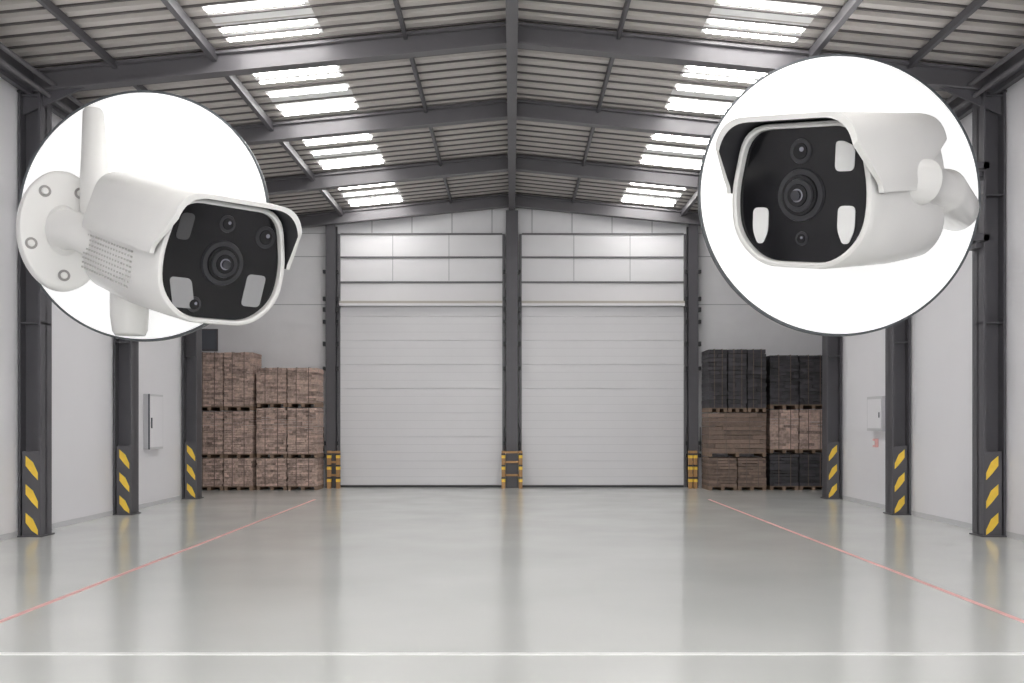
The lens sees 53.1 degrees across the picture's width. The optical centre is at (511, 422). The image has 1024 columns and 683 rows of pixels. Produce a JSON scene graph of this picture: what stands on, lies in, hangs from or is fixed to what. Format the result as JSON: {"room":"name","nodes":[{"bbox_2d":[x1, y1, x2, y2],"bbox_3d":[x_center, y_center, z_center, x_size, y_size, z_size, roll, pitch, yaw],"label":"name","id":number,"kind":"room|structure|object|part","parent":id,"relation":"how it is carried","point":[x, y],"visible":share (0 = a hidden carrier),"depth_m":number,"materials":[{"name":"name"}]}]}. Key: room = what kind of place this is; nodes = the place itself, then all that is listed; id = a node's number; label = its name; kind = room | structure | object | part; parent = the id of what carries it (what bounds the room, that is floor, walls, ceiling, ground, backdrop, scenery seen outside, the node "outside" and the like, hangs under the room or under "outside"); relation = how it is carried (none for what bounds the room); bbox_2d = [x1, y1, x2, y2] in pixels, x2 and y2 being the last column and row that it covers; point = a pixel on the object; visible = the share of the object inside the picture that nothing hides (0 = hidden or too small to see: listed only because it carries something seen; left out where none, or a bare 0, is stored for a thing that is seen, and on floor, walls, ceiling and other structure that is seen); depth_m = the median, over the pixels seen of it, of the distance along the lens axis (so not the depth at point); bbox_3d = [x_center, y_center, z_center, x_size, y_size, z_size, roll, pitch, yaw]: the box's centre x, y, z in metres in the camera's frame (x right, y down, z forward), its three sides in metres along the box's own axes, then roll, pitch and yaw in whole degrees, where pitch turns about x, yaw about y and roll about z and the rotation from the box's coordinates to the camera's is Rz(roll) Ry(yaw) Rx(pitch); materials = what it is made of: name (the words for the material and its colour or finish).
{"room":"warehouse interior","nodes":[
{"label":"warehouse interior","id":0,"kind":"room"},
{"bbox_2d":[0,78,181,534],"bbox_3d":[-7.075,-1.712,7.500,0.250,6.625,29.000,0,0,0],"label":"wall","id":1,"kind":"structure","parent":0,"point":[82,357],"depth_m":16.30,"materials":[{"name":"paint"}]},
{"bbox_2d":[0,495,181,540],"bbox_3d":[-6.942,1.560,7.500,0.015,0.080,29.000,0,0,0],"label":"baseboard","id":2,"kind":"structure","parent":1,"relation":"attached to","point":[108,513],"depth_m":16.77,"materials":[{"name":"grey"}]},
{"bbox_2d":[143,394,162,449],"bbox_3d":[-6.885,-0.025,19.690,0.129,1.050,0.820,0,0,0],"label":"electrical box","id":3,"kind":"object","parent":1,"relation":"attached to","point":[152,403],"visible":1,"depth_m":19.48,"materials":[{"name":"grey metal"}]},
{"bbox_2d":[0,487,1023,682],"bbox_3d":[0.000,1.700,9.450,19.000,0.200,32.900,0,0,0],"label":"floor","id":4,"kind":"structure","parent":0,"point":[346,569],"depth_m":9.66,"materials":[{"name":"concrete"}]},
{"bbox_2d":[17,86,54,536],"bbox_3d":[-6.760,-1.569,14.550,0.340,6.338,0.420,0,0,0],"label":"steel column","id":5,"kind":"structure","parent":4,"relation":"on","point":[34,307],"depth_m":14.47,"materials":[{"name":"grey metal"}]},
{"bbox_2d":[18,90,269,341],"bbox_3d":[-4.960,-2.790,14.240,3.380,3.380,0.920,0,0,0],"label":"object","id":6,"kind":"object","parent":5,"relation":"attached to","point":[157,134],"visible":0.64,"depth_m":13.79,"materials":[{"name":"white"}]},
{"bbox_2d":[16,106,301,335],"bbox_3d":[-4.381,-2.635,12.711,2.321,2.990,3.286,0,0,-44],"label":"security camera","id":7,"kind":"object","parent":6,"relation":"attached to","point":[188,252],"visible":1,"depth_m":12.32,"materials":[{"name":"white plastic"}]},
{"bbox_3d":[-5.841,-2.500,13.326,1.080,1.560,0.260,0,0,-38],"label":"mount plate","id":8,"kind":"part","parent":7,"relation":"part of","materials":[{"name":"white plastic"}]},
{"bbox_3d":[-5.409,-2.360,13.105,1.056,0.793,0.606,0,0,14],"label":"mount arm","id":9,"kind":"part","parent":7,"relation":"part of","materials":[{"name":"white plastic"}]},
{"bbox_2d":[81,234,132,287],"bbox_3d":[-4.933,-1.989,12.442,0.016,0.441,1.430,0,16,-44],"label":"speaker grille","id":10,"kind":"object","parent":7,"relation":"attached to","point":[110,260],"depth_m":12.39,"materials":[{"name":"grey plastic"}]},
{"bbox_3d":[-4.930,-1.582,13.233,0.519,0.884,0.565,0,0,0],"label":"stem","id":11,"kind":"part","parent":7,"relation":"part of","materials":[{"name":"white plastic"}]},
{"bbox_2d":[82,172,301,269],"bbox_3d":[-3.924,-2.511,12.611,1.802,0.763,2.388,0,16,-44],"label":"hood","id":12,"kind":"object","parent":7,"relation":"attached to","point":[159,218],"depth_m":12.00,"materials":[{"name":"white plastic"}]},
{"bbox_3d":[-3.427,-1.883,12.097,1.497,1.329,0.012,0,16,-44],"label":"glass","id":13,"kind":"part","parent":7,"relation":"part of","materials":[{"name":"black glass"}]},
{"bbox_2d":[17,22,1006,115],"bbox_3d":[0.000,-4.987,14.470,13.900,1.325,0.200,0,0,0],"label":"rafter","id":14,"kind":"object","parent":5,"relation":"on","point":[70,79],"visible":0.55,"depth_m":14.46,"materials":[{"name":"grey metal"}]},
{"bbox_2d":[113,338,140,514],"bbox_3d":[-6.760,-1.569,17.980,0.340,6.338,0.420,0,0,0],"label":"steel column","id":15,"kind":"structure","parent":4,"relation":"on","point":[125,352],"depth_m":17.91,"materials":[{"name":"grey metal"}]},
{"bbox_2d":[232,99,719,145],"bbox_3d":[0.000,-4.987,17.900,13.900,1.325,0.200,0,0,0],"label":"rafter","id":16,"kind":"object","parent":15,"relation":"on","point":[494,110],"visible":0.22,"depth_m":17.89,"materials":[{"name":"grey metal"}]},
{"bbox_2d":[0,499,315,622],"bbox_3d":[-4.120,1.599,7.200,0.060,0.003,28.400,0,0,0],"label":"floor line","id":17,"kind":"object","parent":4,"relation":"on","point":[188,548],"depth_m":10.94,"materials":[{"name":"red paint"}]},
{"bbox_2d":[181,329,203,498],"bbox_3d":[-6.760,-1.569,21.680,0.340,6.338,0.420,0,0,0],"label":"steel column","id":18,"kind":"structure","parent":4,"relation":"on","point":[192,342],"depth_m":21.62,"materials":[{"name":"grey metal"}]},
{"bbox_2d":[265,155,698,194],"bbox_3d":[0.000,-4.987,21.600,13.900,1.325,0.200,0,0,0],"label":"rafter","id":19,"kind":"object","parent":18,"relation":"on","point":[493,164],"visible":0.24,"depth_m":21.59,"materials":[{"name":"grey metal"}]},
{"bbox_2d":[202,352,261,489],"bbox_3d":[-6.847,-0.043,24.735,1.396,3.285,0.930,0,0,0],"label":"pallet stack","id":20,"kind":"object","parent":4,"relation":"on","point":[229,462],"visible":0.93,"depth_m":24.30,"materials":[{"name":"brown wood"}]},
{"bbox_2d":[256,367,323,489],"bbox_3d":[-5.362,0.138,24.785,1.466,2.925,0.830,0,0,0],"label":"pallet stack","id":21,"kind":"object","parent":4,"relation":"on","point":[291,388],"visible":1,"depth_m":24.41,"materials":[{"name":"brown wood"}]},
{"bbox_2d":[323,224,338,487],"bbox_3d":[-4.480,-1.650,25.405,0.380,6.500,0.370,0,0,0],"label":"post","id":22,"kind":"object","parent":4,"relation":"on","point":[331,309],"visible":0.91,"depth_m":25.26,"materials":[{"name":"grey metal"}]},
{"bbox_2d":[327,451,340,488],"bbox_3d":[-4.360,1.140,25.050,0.318,0.920,0.110,0,0,0],"label":"guard rail","id":23,"kind":"object","parent":4,"relation":"on","point":[329,453],"visible":1,"depth_m":25.00,"materials":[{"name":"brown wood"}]},
{"bbox_2d":[503,210,520,487],"bbox_3d":[0.000,-1.825,25.405,0.440,6.850,0.370,0,0,0],"label":"post","id":24,"kind":"object","parent":4,"relation":"on","point":[511,309],"visible":0.92,"depth_m":25.26,"materials":[{"name":"grey metal"}]},
{"bbox_2d":[501,451,522,488],"bbox_3d":[0.000,1.140,25.050,0.518,0.920,0.110,0,0,0],"label":"guard rail","id":25,"kind":"object","parent":4,"relation":"on","point":[503,452],"visible":1,"depth_m":25.00,"materials":[{"name":"yellow metal"}]},
{"bbox_2d":[0,652,1023,654],"bbox_3d":[0.000,1.598,7.095,13.900,0.004,0.070,0,0,0],"label":"floor line","id":26,"kind":"object","parent":4,"relation":"on","point":[1,653],"depth_m":7.09,"materials":[{"name":"white paint"}]},
{"bbox_2d":[685,224,700,487],"bbox_3d":[4.480,-1.650,25.405,0.380,6.500,0.370,0,0,0],"label":"post","id":27,"kind":"object","parent":4,"relation":"on","point":[692,309],"visible":0.98,"depth_m":25.26,"materials":[{"name":"grey metal"}]},
{"bbox_2d":[688,451,697,488],"bbox_3d":[4.420,1.140,25.050,0.218,0.920,0.110,0,0,0],"label":"guard rail","id":28,"kind":"object","parent":4,"relation":"on","point":[691,454],"visible":1,"depth_m":25.00,"materials":[{"name":"yellow metal"}]},
{"bbox_2d":[702,349,766,489],"bbox_3d":[5.353,-0.077,24.735,1.376,3.355,0.930,0,0,0],"label":"pallet stack","id":29,"kind":"object","parent":4,"relation":"on","point":[732,380],"visible":1,"depth_m":24.30,"materials":[{"name":"brown wood"}]},
{"bbox_2d":[762,355,821,489],"bbox_3d":[6.843,-0.013,24.785,1.395,3.225,0.830,0,0,0],"label":"pallet stack","id":30,"kind":"object","parent":4,"relation":"on","point":[793,381],"visible":0.91,"depth_m":24.41,"materials":[{"name":"brown wood"}]},
{"bbox_2d":[820,336,842,498],"bbox_3d":[6.760,-1.569,21.680,0.340,6.338,0.420,0,0,0],"label":"steel column","id":31,"kind":"structure","parent":4,"relation":"on","point":[831,346],"depth_m":21.62,"materials":[{"name":"grey metal"}]},
{"bbox_2d":[708,499,1023,622],"bbox_3d":[4.120,1.599,7.200,0.060,0.003,28.400,0,0,0],"label":"floor line","id":32,"kind":"object","parent":4,"relation":"on","point":[835,548],"depth_m":10.94,"materials":[{"name":"red paint"}]},
{"bbox_2d":[883,317,910,514],"bbox_3d":[6.760,-1.569,17.980,0.340,6.338,0.420,0,0,0],"label":"steel column","id":33,"kind":"structure","parent":4,"relation":"on","point":[898,336],"depth_m":17.96,"materials":[{"name":"grey metal"}]},
{"bbox_2d":[969,86,1006,536],"bbox_3d":[6.760,-1.569,14.550,0.340,6.338,0.420,0,0,0],"label":"steel column","id":34,"kind":"structure","parent":4,"relation":"on","point":[988,128],"depth_m":14.49,"materials":[{"name":"grey metal"}]},
{"bbox_2d":[697,54,989,336],"bbox_3d":[4.564,-3.070,14.240,4.108,3.800,0.920,0,0,0],"label":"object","id":35,"kind":"object","parent":34,"relation":"attached to","point":[859,300],"visible":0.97,"depth_m":13.79,"materials":[{"name":"white"}]},
{"bbox_2d":[715,111,978,268],"bbox_3d":[4.420,-2.864,12.782,3.805,2.142,2.242,0,0,-41],"label":"security camera","id":36,"kind":"object","parent":35,"relation":"attached to","point":[827,189],"visible":1,"depth_m":11.87,"materials":[{"name":"white plastic"}]},
{"bbox_3d":[3.395,-2.663,11.997,0.014,1.535,1.730,-14,19,-40],"label":"glass","id":37,"kind":"part","parent":36,"relation":"part of","materials":[{"name":"black glass"}]},
{"bbox_2d":[715,111,946,193],"bbox_3d":[3.839,-3.236,12.287,2.114,0.881,2.082,-14,19,-40],"label":"hood","id":38,"kind":"object","parent":36,"relation":"attached to","point":[827,152],"depth_m":11.75,"materials":[{"name":"white plastic"}]},
{"bbox_3d":[5.219,-2.835,12.761,0.947,0.590,2.609,0,0,42],"label":"mount arm","id":39,"kind":"part","parent":36,"relation":"part of","materials":[{"name":"white plastic"}]},
{"bbox_3d":[-6.760,-1.569,1.280,0.340,6.338,0.420,0,0,0],"label":"steel column","id":40,"kind":"structure","parent":4,"relation":"on","visible":0},
{"bbox_2d":[0,42,83,118],"bbox_3d":[-6.673,-4.773,7.500,0.515,0.373,29.000,0,0,0],"label":"beam","id":41,"kind":"structure","parent":40,"relation":"on","point":[14,70],"depth_m":14.01,"materials":[{"name":"grey metal"}]},
{"bbox_3d":[6.760,-1.569,1.280,0.340,6.338,0.420,0,0,0],"label":"steel column","id":42,"kind":"structure","parent":4,"relation":"on","visible":0},
{"bbox_2d":[945,42,1023,119],"bbox_3d":[6.673,-4.773,7.500,0.515,0.373,29.000,0,0,0],"label":"beam","id":43,"kind":"structure","parent":42,"relation":"on","point":[1008,70],"depth_m":13.99,"materials":[{"name":"grey metal"}]},
{"bbox_2d":[0,0,1023,214],"bbox_3d":[0.000,-5.273,9.300,18.900,1.053,32.600,0,0,0],"label":"ceiling","id":44,"kind":"structure","parent":0,"point":[125,29],"depth_m":15.66,"materials":[{"name":"grey metal"}]},
{"bbox_2d":[161,0,342,215],"bbox_3d":[-4.200,-5.170,9.300,0.080,0.140,32.600,0,0,0],"label":"purlin","id":45,"kind":"structure","parent":44,"relation":"attached to","point":[173,6],"depth_m":15.75,"materials":[{"name":"grey paint"}]},
{"bbox_2d":[202,0,821,204],"bbox_3d":[0.000,-5.364,9.862,7.900,0.141,30.284,0,0,0],"label":"windows","id":46,"kind":"structure","parent":44,"relation":"attached to","point":[304,10],"depth_m":16.72,"materials":[{"name":"white glass"}]},
{"bbox_2d":[506,0,517,209],"bbox_3d":[0.000,-5.475,9.300,0.160,0.390,32.600,0,0,0],"label":"ridge beam","id":47,"kind":"structure","parent":44,"relation":"attached to","point":[511,5],"depth_m":16.16,"materials":[{"name":"grey metal"}]},
{"bbox_2d":[572,0,630,202],"bbox_3d":[1.500,-5.460,9.300,0.050,0.100,32.600,0,0,0],"label":"roof brace","id":48,"kind":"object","parent":44,"relation":"attached to","point":[627,2],"depth_m":16.46,"materials":[{"name":"grey paint"}]},
{"bbox_2d":[681,0,862,215],"bbox_3d":[4.200,-5.170,9.300,0.080,0.140,32.600,0,0,0],"label":"roof brace","id":49,"kind":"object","parent":44,"relation":"attached to","point":[850,6],"depth_m":13.46,"materials":[{"name":"grey paint"}]},
{"bbox_2d":[907,0,987,68],"bbox_3d":[5.600,-5.050,9.300,0.060,0.100,32.600,0,0,0],"label":"beam","id":50,"kind":"structure","parent":44,"relation":"attached to","point":[974,5],"depth_m":13.16,"materials":[{"name":"grey metal"}]},
{"bbox_2d":[202,208,821,486],"bbox_3d":[0.000,-2.060,25.721,18.900,7.320,0.258,0,0,0],"label":"wall","id":51,"kind":"structure","parent":0,"point":[292,334],"depth_m":25.60,"materials":[{"name":"grey"}]},
{"bbox_2d":[202,329,217,350],"bbox_3d":[-7.600,-2.075,25.579,0.500,0.550,0.039,0,0,0],"label":"window","id":52,"kind":"structure","parent":51,"relation":"in","point":[209,336],"depth_m":25.56,"materials":[{"name":"grey glass"}]},
{"bbox_2d":[338,233,504,486],"bbox_3d":[-2.255,-1.562,25.444,4.150,6.325,0.288,0,0,0],"label":"door","id":53,"kind":"structure","parent":51,"relation":"in","point":[421,328],"depth_m":25.48,"materials":[{"name":"grey metal"}]},
{"bbox_2d":[519,233,685,486],"bbox_3d":[2.255,-1.562,25.444,4.150,6.325,0.288,0,0,0],"label":"door","id":54,"kind":"structure","parent":51,"relation":"in","point":[602,328],"depth_m":25.48,"materials":[{"name":"grey metal"}]},
{"bbox_2d":[842,78,1023,534],"bbox_3d":[7.075,-1.712,7.500,0.250,6.625,29.000,0,0,0],"label":"wall","id":55,"kind":"structure","parent":0,"point":[941,332],"depth_m":16.34,"materials":[{"name":"paint"}]},
{"bbox_2d":[873,439,877,446],"bbox_3d":[6.915,0.380,19.490,0.069,0.160,0.140,0,0,0],"label":"sign","id":56,"kind":"object","parent":55,"relation":"attached to","point":[875,441],"visible":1,"depth_m":19.42,"materials":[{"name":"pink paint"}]},
{"bbox_2d":[867,396,884,430],"bbox_3d":[6.880,-0.175,19.300,0.139,0.650,0.800,0,0,0],"label":"electrical box","id":57,"kind":"object","parent":55,"relation":"attached to","point":[876,404],"visible":0.93,"depth_m":19.19,"materials":[{"name":"grey metal"}]},
{"bbox_2d":[842,495,1023,540],"bbox_3d":[6.942,1.560,7.500,0.015,0.080,29.000,0,0,0],"label":"baseboard","id":58,"kind":"structure","parent":55,"relation":"attached to","point":[914,513],"depth_m":16.77,"materials":[{"name":"grey"}]},
{"bbox_3d":[-9.325,-1.650,23.800,0.250,6.500,3.600,0,0,0],"label":"wall","id":59,"kind":"structure","parent":0,"visible":0},
{"bbox_2d":[297,194,699,227],"bbox_3d":[0.000,-4.875,25.250,18.400,1.550,0.200,0,0,0],"label":"rafter","id":60,"kind":"object","parent":59,"relation":"attached to","point":[493,201],"visible":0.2,"depth_m":25.23,"materials":[{"name":"grey metal"}]},
{"bbox_3d":[-6.760,-1.569,-5.420,0.340,6.338,0.420,0,0,0],"label":"steel column","id":61,"kind":"structure","parent":0,"visible":0},
{"bbox_3d":[0.000,-4.987,-5.500,13.900,1.325,0.200,0,0,0],"label":"rafter","id":62,"kind":"object","parent":61,"relation":"on","visible":0},
{"bbox_2d":[36,0,271,203],"bbox_3d":[-5.600,-5.050,9.300,0.060,0.100,32.600,0,0,0],"label":"purlin","id":63,"kind":"structure","parent":62,"relation":"attached to","point":[48,5],"depth_m":13.25,"materials":[{"name":"grey paint"}]},
{"bbox_2d":[393,0,451,202],"bbox_3d":[-1.500,-5.460,9.300,0.050,0.100,32.600,0,0,0],"label":"purlin","id":64,"kind":"structure","parent":62,"relation":"attached to","point":[396,2],"depth_m":16.46,"materials":[{"name":"grey paint"}]}
]}

